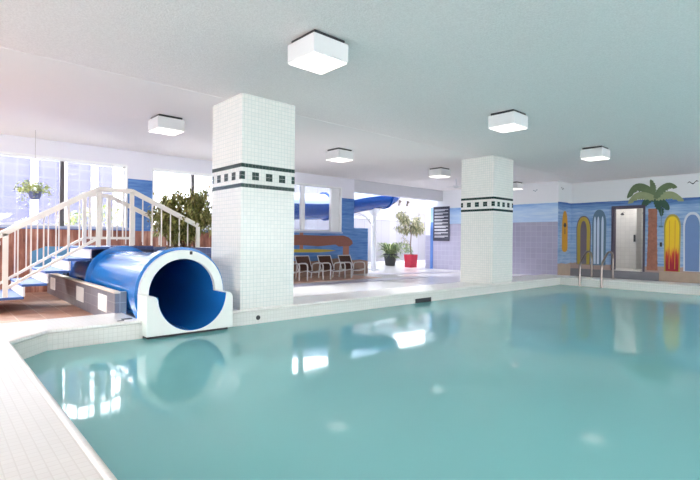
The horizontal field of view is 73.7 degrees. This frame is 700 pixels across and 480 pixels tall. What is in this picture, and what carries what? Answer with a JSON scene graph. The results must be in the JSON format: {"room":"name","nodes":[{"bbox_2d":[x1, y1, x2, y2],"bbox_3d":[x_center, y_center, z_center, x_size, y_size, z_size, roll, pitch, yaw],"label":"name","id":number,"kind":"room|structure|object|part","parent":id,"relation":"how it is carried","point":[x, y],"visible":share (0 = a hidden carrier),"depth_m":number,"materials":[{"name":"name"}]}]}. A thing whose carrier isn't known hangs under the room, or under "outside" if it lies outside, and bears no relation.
{"room":"indoor swimming pool","nodes":[
{"label":"indoor swimming pool","id":0,"kind":"room"},
{"bbox_2d":[0,134,367,260],"bbox_3d":[-7.536,-0.547,9.731,21.900,3.357,0.250,1,0,-42],"label":"wall","id":1,"kind":"structure","parent":0,"point":[140,165],"depth_m":11.78,"materials":[{"name":"paint"}]},
{"bbox_2d":[0,151,128,229],"bbox_3d":[-7.739,-1.066,9.455,6.120,1.590,0.240,1,0,-42],"label":"window","id":2,"kind":"structure","parent":1,"relation":"in","point":[61,161],"depth_m":10.59,"materials":[{"name":"white metal"}]},
{"bbox_3d":[-7.720,-0.298,9.425,6.120,0.054,0.160,1,0,-42],"label":"sill","id":3,"kind":"part","parent":2,"relation":"part of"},
{"bbox_2d":[0,228,211,292],"bbox_3d":[-8.942,0.426,8.293,17.900,1.380,0.006,1,0,-42],"label":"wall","id":4,"kind":"structure","parent":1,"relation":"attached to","point":[205,241],"depth_m":10.32,"materials":[{"name":"brown wood"}]},
{"bbox_2d":[152,168,211,231],"bbox_3d":[-4.061,-1.028,12.790,2.750,1.590,0.240,1,0,-42],"label":"window","id":5,"kind":"structure","parent":1,"relation":"in","point":[192,174],"depth_m":12.42,"materials":[{"name":"white metal"}]},
{"bbox_2d":[294,249,335,251],"bbox_3d":[-1.399,0.350,15.131,2.460,0.110,0.005,1,0,-42],"label":"surfboard","id":6,"kind":"object","parent":1,"relation":"attached to","point":[295,250],"visible":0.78,"depth_m":15.30,"materials":[{"name":"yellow paint"}]},
{"bbox_2d":[294,182,342,233],"bbox_3d":[-1.476,-1.030,15.134,3.130,1.590,0.240,1,0,-42],"label":"window","id":7,"kind":"structure","parent":1,"relation":"in","point":[335,193],"depth_m":15.92,"materials":[{"name":"white metal"}]},
{"bbox_3d":[-1.457,-0.262,15.105,3.130,0.054,0.160,1,0,-42],"label":"sill","id":8,"kind":"part","parent":7,"relation":"part of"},
{"bbox_2d":[294,233,353,276],"bbox_3d":[-1.089,0.479,15.412,3.300,1.440,0.007,1,0,-42],"label":"hut","id":9,"kind":"object","parent":1,"relation":"attached to","point":[309,240],"visible":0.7,"depth_m":15.56,"materials":[{"name":"orange paint"},{"name":"brown paint"}]},
{"bbox_3d":[-0.142,0.549,16.273,0.280,0.720,0.005,1,0,-42],"label":"post","id":10,"kind":"part","parent":9,"relation":"part of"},
{"bbox_2d":[205,177,211,227],"bbox_3d":[-3.973,-1.132,16.230,0.100,4.600,4.600,1,0,-42],"label":"wall","id":11,"kind":"structure","parent":0,"point":[208,180],"depth_m":17.64,"materials":[{"name":"white paint"}]},
{"bbox_2d":[0,47,586,190],"bbox_3d":[-3.543,-2.282,9.590,27.600,0.204,5.800,1,0,-42],"label":"ceiling","id":12,"kind":"structure","parent":0,"point":[62,101],"depth_m":9.00,"materials":[{"name":"white paint"}]},
{"bbox_2d":[13,130,53,212],"bbox_3d":[-6.348,-1.384,9.369,0.723,1.651,0.595,1,0,-42],"label":"hanging basket","id":13,"kind":"object","parent":12,"relation":"hanging from","point":[33,194],"visible":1,"depth_m":9.31,"materials":[{"name":"green plant"}]},
{"bbox_2d":[28,191,41,199],"bbox_3d":[-6.325,-0.890,9.375,0.256,0.158,0.256,1,0,-42],"label":"bowl","id":14,"kind":"object","parent":13,"relation":"on","point":[33,195],"depth_m":9.29,"materials":[{"name":"blue ceramic"}]},
{"bbox_2d":[148,114,184,135],"bbox_3d":[-3.280,-2.055,8.345,0.470,0.252,0.470,1,0,-42],"label":"ceiling light","id":15,"kind":"object","parent":12,"relation":"attached to","point":[160,123],"visible":1,"depth_m":8.21,"materials":[{"name":"white plastic"}]},
{"bbox_3d":[-3.279,-2.160,8.345,0.410,0.042,0.410,1,0,-42],"label":"mounting plate","id":16,"kind":"part","parent":15,"relation":"part of","materials":[{"name":"grey metal"}]},
{"bbox_2d":[149,127,183,135],"bbox_3d":[-3.281,-1.937,8.345,0.446,0.014,0.446,1,0,-42],"label":"diffuser","id":17,"kind":"object","parent":15,"relation":"attached to","point":[172,131],"depth_m":8.28,"materials":[{"name":"white"}]},
{"bbox_2d":[326,148,352,162],"bbox_3d":[-0.248,-2.024,11.135,0.470,0.252,0.470,1,0,-42],"label":"ceiling light","id":18,"kind":"object","parent":12,"relation":"attached to","point":[340,155],"visible":1,"depth_m":10.99,"materials":[{"name":"white plastic"}]},
{"bbox_2d":[327,158,351,162],"bbox_3d":[-0.250,-1.905,11.135,0.446,0.014,0.446,1,0,-42],"label":"diffuser","id":19,"kind":"object","parent":18,"relation":"attached to","point":[340,160],"depth_m":11.07,"materials":[{"name":"white plastic"}]},
{"bbox_3d":[-0.247,-2.129,11.135,0.410,0.042,0.410,1,0,-42],"label":"mounting plate","id":20,"kind":"part","parent":18,"relation":"part of","materials":[{"name":"grey metal"}]},
{"bbox_2d":[354,179,442,200],"bbox_3d":[1.979,-1.908,18.346,5.150,0.437,0.250,1,0,-42],"label":"beam","id":21,"kind":"structure","parent":12,"relation":"attached to","point":[364,187],"depth_m":18.01,"materials":[{"name":"grey paint"}]},
{"bbox_2d":[428,167,450,177],"bbox_3d":[2.651,-1.993,13.832,0.470,0.252,0.470,1,0,-42],"label":"ceiling light","id":22,"kind":"object","parent":12,"relation":"attached to","point":[440,172],"visible":1,"depth_m":13.70,"materials":[{"name":"white plastic"}]},
{"bbox_2d":[429,175,449,177],"bbox_3d":[2.650,-1.874,13.832,0.446,0.014,0.446,1,0,-42],"label":"diffuser","id":23,"kind":"object","parent":22,"relation":"attached to","point":[434,176],"depth_m":13.74,"materials":[{"name":"white"}]},
{"bbox_2d":[513,182,522,189],"bbox_3d":[5.945,-1.959,16.913,0.470,0.252,0.470,1,0,-42],"label":"ceiling light","id":24,"kind":"object","parent":12,"relation":"attached to","point":[516,185],"visible":0.53,"depth_m":16.69,"materials":[{"name":"white plastic"}]},
{"bbox_2d":[0,262,697,322],"bbox_3d":[0.904,1.367,7.920,32.000,0.306,29.500,1,0,-42],"label":"floor","id":25,"kind":"structure","parent":0,"point":[451,277],"depth_m":11.76,"materials":[{"name":"white tile"}]},
{"bbox_2d":[0,246,153,300],"bbox_3d":[-5.130,0.626,8.643,2.380,1.060,1.512,1,0,-42],"label":"staircase","id":26,"kind":"structure","parent":25,"relation":"on","point":[17,292],"depth_m":8.17,"materials":[{"name":"blue metal"}]},
{"bbox_2d":[0,192,180,283],"bbox_3d":[-5.360,0.019,9.381,4.006,1.955,0.050,1,0,-42],"label":"stair railing","id":27,"kind":"object","parent":26,"relation":"on","point":[109,197],"visible":0.56,"depth_m":9.38,"materials":[{"name":"beige paint"}]},
{"bbox_3d":[-5.781,0.459,9.004,2.162,1.065,0.035,1,0,-42],"label":"rail","id":28,"kind":"part","parent":27,"relation":"part of","materials":[{"name":"white metal"}]},
{"bbox_3d":[-5.363,-0.319,9.376,3.990,1.279,0.050,1,0,-42],"label":"handrail","id":29,"kind":"part","parent":27,"relation":"part of","materials":[{"name":"white metal"}]},
{"bbox_3d":[-5.342,-0.384,9.394,0.068,1.025,0.050,1,0,-42],"label":"post","id":30,"kind":"part","parent":27,"relation":"part of","materials":[{"name":"beige paint"}]},
{"bbox_3d":[-5.009,-0.380,9.696,0.068,1.025,0.050,1,0,-42],"label":"post","id":31,"kind":"part","parent":27,"relation":"part of","materials":[{"name":"beige paint"}]},
{"bbox_2d":[0,186,199,297],"bbox_3d":[-4.408,-0.010,8.354,3.576,1.878,0.050,1,0,-42],"label":"stair railing","id":32,"kind":"object","parent":26,"relation":"on","point":[99,190],"visible":1,"depth_m":8.21,"materials":[{"name":"white metal"}]},
{"bbox_3d":[-5.462,0.409,7.403,0.068,1.017,0.050,1,0,-42],"label":"post","id":33,"kind":"part","parent":32,"relation":"part of","materials":[{"name":"white metal"}]},
{"bbox_3d":[-4.747,0.371,8.051,1.952,0.866,0.035,1,0,-42],"label":"rail","id":34,"kind":"part","parent":32,"relation":"part of","materials":[{"name":"white metal"}]},
{"bbox_3d":[-4.468,-0.374,8.296,0.068,1.025,0.050,1,0,-42],"label":"post","id":35,"kind":"part","parent":32,"relation":"part of","materials":[{"name":"white metal"}]},
{"bbox_3d":[-4.410,-0.405,8.349,3.560,1.087,0.050,1,0,-42],"label":"handrail","id":36,"kind":"part","parent":32,"relation":"part of","materials":[{"name":"white metal"}]},
{"bbox_3d":[-4.053,-0.370,8.673,0.068,1.025,0.050,1,0,-42],"label":"post","id":37,"kind":"part","parent":32,"relation":"part of","materials":[{"name":"white metal"}]},
{"bbox_3d":[-3.108,-0.059,9.532,0.068,0.423,0.050,1,0,-42],"label":"post","id":38,"kind":"part","parent":32,"relation":"part of","materials":[{"name":"beige paint"}]},
{"bbox_2d":[47,273,126,314],"bbox_3d":[-4.860,0.929,8.345,0.165,0.460,4.920,1,0,-42],"label":"wall","id":39,"kind":"structure","parent":25,"relation":"on","point":[95,299],"depth_m":7.59,"materials":[{"name":"grey tile"}]},
{"bbox_3d":[-6.146,0.903,9.656,0.008,0.245,0.450,1,0,-42],"label":"square panel","id":40,"kind":"part","parent":39,"relation":"part of","materials":[{"name":"white tile"}]},
{"bbox_3d":[-4.597,0.919,7.949,0.008,0.245,0.500,1,0,-42],"label":"square panel","id":41,"kind":"part","parent":39,"relation":"part of","materials":[{"name":"white tile"}]},
{"bbox_3d":[-3.680,0.929,6.938,0.008,0.245,0.450,1,0,-42],"label":"square panel","id":42,"kind":"part","parent":39,"relation":"part of","materials":[{"name":"white tile"}]},
{"bbox_2d":[141,247,210,257],"bbox_3d":[-3.697,0.661,9.809,1.290,1.020,1.310,1,0,-42],"label":"planter box","id":43,"kind":"object","parent":25,"relation":"on","point":[206,250],"visible":0.13,"depth_m":9.57,"materials":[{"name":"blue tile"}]},
{"bbox_2d":[144,183,211,247],"bbox_3d":[-3.513,-0.507,9.792,1.482,1.502,1.445,1,0,-4],"label":"leafy bush","id":44,"kind":"object","parent":43,"relation":"on","point":[193,207],"visible":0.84,"depth_m":9.52,"materials":[{"name":"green plant"}]},
{"bbox_2d":[211,93,294,309],"bbox_3d":[-1.566,-0.485,7.532,0.958,3.357,0.958,1,0,-42],"label":"column","id":45,"kind":"structure","parent":25,"relation":"on","point":[252,247],"depth_m":7.15,"materials":[{"name":"white tile"}]},
{"bbox_2d":[294,263,299,280],"bbox_3d":[-1.903,0.823,13.552,0.622,0.705,0.725,1,0,-42],"label":"sling chair","id":46,"kind":"object","parent":25,"relation":"on","point":[294,263],"visible":0.2,"depth_m":13.48,"materials":[{"name":"silver metal"}]},
{"bbox_2d":[294,255,323,280],"bbox_3d":[-1.248,0.830,14.051,0.622,0.705,0.725,1,0,-42],"label":"sling chair","id":47,"kind":"object","parent":25,"relation":"on","point":[303,260],"visible":0.94,"depth_m":14.17,"materials":[{"name":"silver metal"}]},
{"bbox_3d":[-1.421,0.700,14.242,0.500,0.442,0.200,1,0,-42],"label":"backrest","id":48,"kind":"part","parent":47,"relation":"part of","materials":[{"name":"brown fabric"}]},
{"bbox_3d":[-1.264,0.731,14.069,0.548,0.508,0.676,1,0,-42],"label":"seat frame","id":49,"kind":"part","parent":47,"relation":"part of","materials":[{"name":"silver metal"}]},
{"bbox_2d":[317,255,345,278],"bbox_3d":[-0.595,0.836,14.536,0.622,0.705,0.725,1,0,-42],"label":"sling chair","id":50,"kind":"object","parent":25,"relation":"on","point":[326,260],"visible":0.91,"depth_m":14.65,"materials":[{"name":"silver metal"}]},
{"bbox_3d":[-0.767,0.707,14.727,0.500,0.442,0.200,1,0,-42],"label":"backrest","id":51,"kind":"part","parent":50,"relation":"part of","materials":[{"name":"brown fabric"}]},
{"bbox_3d":[-0.610,0.738,14.554,0.548,0.508,0.676,1,0,-42],"label":"seat frame","id":52,"kind":"part","parent":50,"relation":"part of","materials":[{"name":"silver metal"}]},
{"bbox_2d":[338,255,365,277],"bbox_3d":[0.034,0.843,15.078,0.622,0.705,0.725,1,0,-42],"label":"sling chair","id":53,"kind":"object","parent":25,"relation":"on","point":[346,259],"visible":0.91,"depth_m":15.19,"materials":[{"name":"silver metal"}]},
{"bbox_3d":[-0.139,0.714,15.270,0.500,0.442,0.200,1,0,-42],"label":"backrest","id":54,"kind":"part","parent":53,"relation":"part of","materials":[{"name":"brown fabric"}]},
{"bbox_3d":[0.018,0.744,15.096,0.548,0.508,0.676,1,0,-42],"label":"seat frame","id":55,"kind":"part","parent":53,"relation":"part of","materials":[{"name":"silver metal"}]},
{"bbox_2d":[293,276,424,286],"bbox_3d":[-0.470,1.213,13.084,7.700,0.025,0.520,1,0,-42],"label":"floor band","id":56,"kind":"object","parent":25,"relation":"on","point":[410,277],"visible":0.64,"depth_m":13.57,"materials":[{"name":"grey tile"}]},
{"bbox_2d":[355,208,380,270],"bbox_3d":[0.670,-0.018,18.426,1.352,2.470,0.600,1,0,-42],"label":"support post","id":57,"kind":"object","parent":25,"relation":"on","point":[375,211],"visible":0.95,"depth_m":18.58,"materials":[{"name":"white metal"}]},
{"bbox_2d":[294,192,399,220],"bbox_3d":[0.016,-1.788,18.175,2.079,2.277,7.633,1,0,37],"label":"slide","id":58,"kind":"object","parent":57,"relation":"on","point":[316,205],"visible":0.41,"depth_m":16.62,"materials":[{"name":"blue plastic"}]},
{"bbox_2d":[384,254,397,265],"bbox_3d":[1.940,0.950,22.488,0.700,0.560,0.700,1,0,-42],"label":"pot","id":59,"kind":"object","parent":25,"relation":"on","point":[390,260],"depth_m":22.25,"materials":[{"name":"grey plastic"}]},
{"bbox_2d":[377,242,412,265],"bbox_3d":[1.972,0.637,22.513,2.186,1.188,2.115,1,0,-42],"label":"potted fern","id":60,"kind":"object","parent":25,"relation":"on","point":[390,257],"visible":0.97,"depth_m":22.25,"materials":[{"name":"green plant"}]},
{"bbox_2d":[393,211,424,267],"bbox_3d":[2.738,-0.058,21.172,1.784,2.594,1.495,1,0,-42],"label":"potted tree","id":61,"kind":"object","parent":25,"relation":"on","point":[410,260],"visible":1,"depth_m":21.04,"materials":[{"name":"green plant"}]},
{"bbox_3d":[2.762,0.949,21.209,0.440,0.580,0.440,1,0,-42],"label":"pot","id":62,"kind":"part","parent":61,"relation":"part of","materials":[{"name":"red plastic"}]},
{"bbox_2d":[372,271,456,274],"bbox_3d":[2.678,1.246,17.476,3.886,0.024,0.777,1,0,-24],"label":"floor band","id":63,"kind":"object","parent":25,"relation":"on","point":[451,271],"visible":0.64,"depth_m":17.16,"materials":[{"name":"grey tile"}]},
{"bbox_2d":[460,155,512,283],"bbox_3d":[3.592,-0.431,12.263,0.958,3.357,0.958,1,0,-42],"label":"column","id":64,"kind":"structure","parent":25,"relation":"on","point":[486,181],"depth_m":11.91,"materials":[{"name":"white tile"}]},
{"bbox_2d":[0,0,699,181],"bbox_3d":[3.812,-2.207,1.478,27.600,0.200,16.100,1,0,-42],"label":"ceiling","id":65,"kind":"structure","parent":0,"point":[620,76],"depth_m":5.62,"materials":[{"name":"white paint"}]},
{"bbox_2d":[288,29,347,73],"bbox_3d":[-0.348,-2.025,5.052,0.470,0.252,0.470,1,0,-42],"label":"ceiling light","id":66,"kind":"object","parent":65,"relation":"attached to","point":[316,51],"visible":1,"depth_m":4.92,"materials":[{"name":"white plastic"}]},
{"bbox_3d":[-0.347,-2.130,5.052,0.410,0.042,0.410,1,0,-42],"label":"mounting plate","id":67,"kind":"part","parent":66,"relation":"part of","materials":[{"name":"grey metal"}]},
{"bbox_2d":[289,52,346,73],"bbox_3d":[-0.349,-1.906,5.052,0.446,0.014,0.446,1,0,-42],"label":"diffuser","id":68,"kind":"object","parent":66,"relation":"attached to","point":[316,62],"depth_m":4.99,"materials":[{"name":"white plastic"}]},
{"bbox_2d":[488,109,527,132],"bbox_3d":[2.656,-1.993,7.843,0.470,0.252,0.470,1,0,-42],"label":"ceiling light","id":69,"kind":"object","parent":65,"relation":"attached to","point":[511,120],"visible":1,"depth_m":7.70,"materials":[{"name":"white plastic"}]},
{"bbox_2d":[489,123,526,132],"bbox_3d":[2.655,-1.874,7.843,0.446,0.014,0.446,1,0,-42],"label":"diffuser","id":70,"kind":"object","parent":69,"relation":"attached to","point":[500,127],"depth_m":7.76,"materials":[{"name":"white"}]},
{"bbox_3d":[2.657,-2.098,7.843,0.410,0.042,0.410,1,0,-42],"label":"mounting plate","id":71,"kind":"part","parent":69,"relation":"part of","materials":[{"name":"grey metal"}]},
{"bbox_2d":[580,145,609,160],"bbox_3d":[5.573,-1.963,10.610,0.470,0.252,0.470,1,0,-42],"label":"ceiling light","id":72,"kind":"object","parent":65,"relation":"attached to","point":[595,153],"visible":1,"depth_m":10.48,"materials":[{"name":"white"}]},
{"bbox_3d":[5.574,-2.068,10.610,0.410,0.042,0.410,1,0,-42],"label":"mounting plate","id":73,"kind":"part","parent":72,"relation":"part of","materials":[{"name":"grey metal"}]},
{"bbox_2d":[582,156,608,160],"bbox_3d":[5.572,-1.844,10.610,0.446,0.014,0.446,1,0,-42],"label":"diffuser","id":74,"kind":"object","parent":72,"relation":"attached to","point":[588,158],"depth_m":10.53,"materials":[{"name":"white"}]},
{"bbox_2d":[0,274,699,479],"bbox_3d":[2.678,1.283,0.753,25.000,0.410,16.500,1,0,-42],"label":"pool deck","id":75,"kind":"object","parent":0,"point":[35,444],"visible":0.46,"depth_m":2.76,"materials":[{"name":"beige tile"}]},
{"bbox_2d":[63,246,232,338],"bbox_3d":[-3.828,0.851,8.112,1.250,1.538,5.250,1,0,-42],"label":"slide","id":76,"kind":"object","parent":75,"relation":"on","point":[174,291],"visible":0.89,"depth_m":6.80,"materials":[{"name":"blue plastic"}]},
{"bbox_2d":[5,277,699,479],"bbox_3d":[5.726,1.120,4.615,13.548,0.046,13.178,1,0,-42],"label":"pool edge","id":77,"kind":"structure","parent":75,"relation":"attached to","point":[105,472],"depth_m":5.10,"materials":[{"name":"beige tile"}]},
{"bbox_2d":[13,278,699,358],"bbox_3d":[5.722,1.508,4.615,13.500,0.725,13.130,1,0,-42],"label":"pool edge","id":78,"kind":"structure","parent":75,"relation":"attached to","point":[53,341],"depth_m":7.75,"materials":[{"name":"beige tile"}]},
{"bbox_2d":[414,296,431,302],"bbox_3d":[1.507,1.248,9.638,0.560,0.135,0.022,1,0,-42],"label":"skimmer","id":79,"kind":"object","parent":78,"relation":"attached to","point":[422,299],"visible":0.73,"depth_m":9.62,"materials":[{"name":"grey plastic"}]},
{"bbox_2d":[24,285,699,479],"bbox_3d":[5.723,1.330,4.615,13.500,0.001,13.130,1,0,-42],"label":"pool water","id":80,"kind":"object","parent":75,"relation":"in","point":[556,382],"visible":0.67,"depth_m":3.87,"materials":[{"name":"teal liquid"}]},
{"bbox_2d":[579,251,614,287],"bbox_3d":[7.181,1.351,13.618,0.975,2.069,0.690,1,0,-42],"label":"pool ladder","id":81,"kind":"object","parent":75,"relation":"attached to","point":[586,252],"visible":0.66,"depth_m":13.53,"materials":[{"name":"metal"}]},
{"bbox_3d":[6.983,1.349,13.836,0.933,2.069,0.058,1,0,-42],"label":"rail","id":82,"kind":"part","parent":81,"relation":"part of","materials":[{"name":"metal"}]},
{"bbox_3d":[7.380,1.353,13.399,0.933,2.069,0.058,1,0,-42],"label":"rail","id":83,"kind":"part","parent":81,"relation":"part of","materials":[{"name":"metal"}]},
{"bbox_2d":[294,185,425,261],"bbox_3d":[-0.233,-0.693,22.595,14.000,3.800,0.200,1,0,-42],"label":"wall","id":84,"kind":"structure","parent":0,"point":[385,232],"depth_m":24.49,"materials":[{"name":"white paint"}]},
{"bbox_2d":[354,209,425,263],"bbox_3d":[-0.110,-0.221,22.455,14.000,2.860,0.180,1,0,-42],"label":"ledge","id":85,"kind":"object","parent":84,"relation":"attached to","point":[418,261],"depth_m":24.67,"materials":[{"name":"white paint"}]},
{"bbox_2d":[425,181,557,274],"bbox_3d":[5.376,-0.412,18.565,0.200,3.357,5.850,1,0,-42],"label":"wall","id":86,"kind":"structure","parent":0,"point":[535,214],"depth_m":17.21,"materials":[{"name":"tile"}]},
{"bbox_2d":[430,222,432,268],"bbox_3d":[3.565,0.237,20.392,0.020,2.020,0.140,1,0,-42],"label":"strip","id":87,"kind":"object","parent":86,"relation":"attached to","point":[431,223],"visible":1,"depth_m":20.39,"materials":[{"name":"blue paint"}]},
{"bbox_2d":[430,208,432,221],"bbox_3d":[3.579,-1.093,20.392,0.020,0.640,0.140,1,0,-42],"label":"strip","id":88,"kind":"object","parent":86,"relation":"attached to","point":[431,218],"visible":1,"depth_m":20.40,"materials":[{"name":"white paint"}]},
{"bbox_2d":[433,206,449,240],"bbox_3d":[3.912,-0.694,20.009,0.034,1.470,0.840,1,0,-42],"label":"sign board","id":89,"kind":"object","parent":86,"relation":"attached to","point":[441,215],"visible":1,"depth_m":19.98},
{"bbox_2d":[557,181,571,274],"bbox_3d":[7.662,-0.388,16.677,1.050,3.357,0.020,1,0,-42],"label":"wall","id":90,"kind":"structure","parent":0,"point":[564,196],"depth_m":16.61,"materials":[{"name":"paint"}]},
{"bbox_2d":[558,264,569,275],"bbox_3d":[7.638,1.080,16.642,0.950,0.420,0.020,1,0,-42],"label":"baseboard","id":91,"kind":"structure","parent":90,"relation":"attached to","point":[564,269],"depth_m":16.63,"materials":[{"name":"tile"}]},
{"bbox_2d":[562,211,567,251],"bbox_3d":[7.667,-0.305,16.663,0.460,1.470,0.006,1,0,-42],"label":"surfboard","id":92,"kind":"object","parent":90,"relation":"attached to","point":[564,219],"visible":1,"depth_m":16.65,"materials":[{"name":"orange paint"}]},
{"bbox_2d":[616,268,641,270],"bbox_3d":[10.093,1.096,16.249,1.600,0.100,3.300,1,0,-42],"label":"floor","id":93,"kind":"structure","parent":0,"point":[616,268],"depth_m":16.53,"materials":[{"name":"tile"}]},
{"bbox_2d":[616,208,642,269],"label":"door","id":94,"kind":"structure","parent":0,"point":[629,254],"depth_m":17.13,"materials":[{"name":"white metal"}]},
{"bbox_2d":[571,173,699,272],"bbox_3d":[13.741,-0.325,10.903,0.200,3.357,16.700,1,0,-42],"label":"wall","id":95,"kind":"structure","parent":0,"point":[587,198],"depth_m":15.70,"materials":[{"name":"paint"}]},
{"bbox_2d":[576,216,590,264],"bbox_3d":[8.345,0.007,16.692,0.009,1.740,0.500,1,0,-42],"label":"surfboard","id":96,"kind":"object","parent":95,"relation":"attached to","point":[583,230],"visible":0.99,"depth_m":16.69,"materials":[{"name":"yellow paint"}]},
{"bbox_2d":[592,210,605,264],"bbox_3d":[8.697,-0.089,16.308,0.006,1.940,0.460,1,0,-42],"label":"surfboard","id":97,"kind":"object","parent":95,"relation":"attached to","point":[599,218],"visible":0.97,"depth_m":16.31,"materials":[{"name":"blue paint"}]},
{"bbox_2d":[611,205,644,271],"bbox_3d":[9.370,-0.047,15.697,0.270,2.210,1.010,1,0,-42],"label":"door frame","id":98,"kind":"structure","parent":95,"relation":"in","point":[613,211],"depth_m":15.94,"materials":[{"name":"dark paint"},{"name":"white paint"}]},
{"bbox_2d":[570,268,699,283],"bbox_3d":[13.625,1.198,10.812,0.070,0.310,16.700,1,0,-42],"label":"baseboard","id":99,"kind":"structure","parent":95,"relation":"attached to","point":[651,276],"depth_m":15.19,"materials":[{"name":"grey tile"}]},
{"bbox_2d":[627,179,683,270],"bbox_3d":[9.816,-0.492,15.073,0.014,2.950,1.593,1,0,-42],"label":"palm","id":100,"kind":"object","parent":95,"relation":"attached to","point":[650,194],"visible":1,"depth_m":15.09,"materials":[{"name":"paint"}]},
{"bbox_2d":[664,214,680,271],"bbox_3d":[10.145,0.091,14.707,0.009,1.810,0.450,1,0,-42],"label":"surfboard","id":101,"kind":"object","parent":95,"relation":"attached to","point":[672,225],"visible":1,"depth_m":14.70,"materials":[{"name":"yellow paint"}]},
{"bbox_2d":[683,212,699,271],"bbox_3d":[10.496,0.055,14.323,0.006,1.830,0.470,1,0,-42],"label":"surfboard","id":102,"kind":"object","parent":95,"relation":"attached to","point":[691,225],"visible":1,"depth_m":14.33,"materials":[{"name":"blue paint"}]},
{"label":"outside","id":103,"kind":"structure","parent":0,"visible":0},
{"bbox_3d":[-25.761,1.140,12.020,38.000,0.200,27.600,1,0,-42],"label":"floor","id":104,"kind":"structure","parent":103,"visible":0},
{"bbox_2d":[0,156,112,224],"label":"window","id":105,"kind":"structure","parent":104,"relation":"on","point":[79,178],"depth_m":15.24,"materials":[{"name":"glass"}]},
{"bbox_2d":[57,204,121,225],"bbox_3d":[-7.373,0.060,13.983,2.710,2.403,1.649,1,0,-42],"label":"shrub","id":106,"kind":"object","parent":104,"relation":"on","point":[104,206],"visible":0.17,"depth_m":13.69,"materials":[{"name":"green plant"}]},
{"bbox_2d":[113,202,156,225],"bbox_3d":[-9.464,-0.189,19.967,2.800,2.800,0.400,1,0,-42],"label":"wall","id":107,"kind":"structure","parent":104,"relation":"on","point":[114,203],"depth_m":19.55,"materials":[{"name":"white paint"}]}
]}

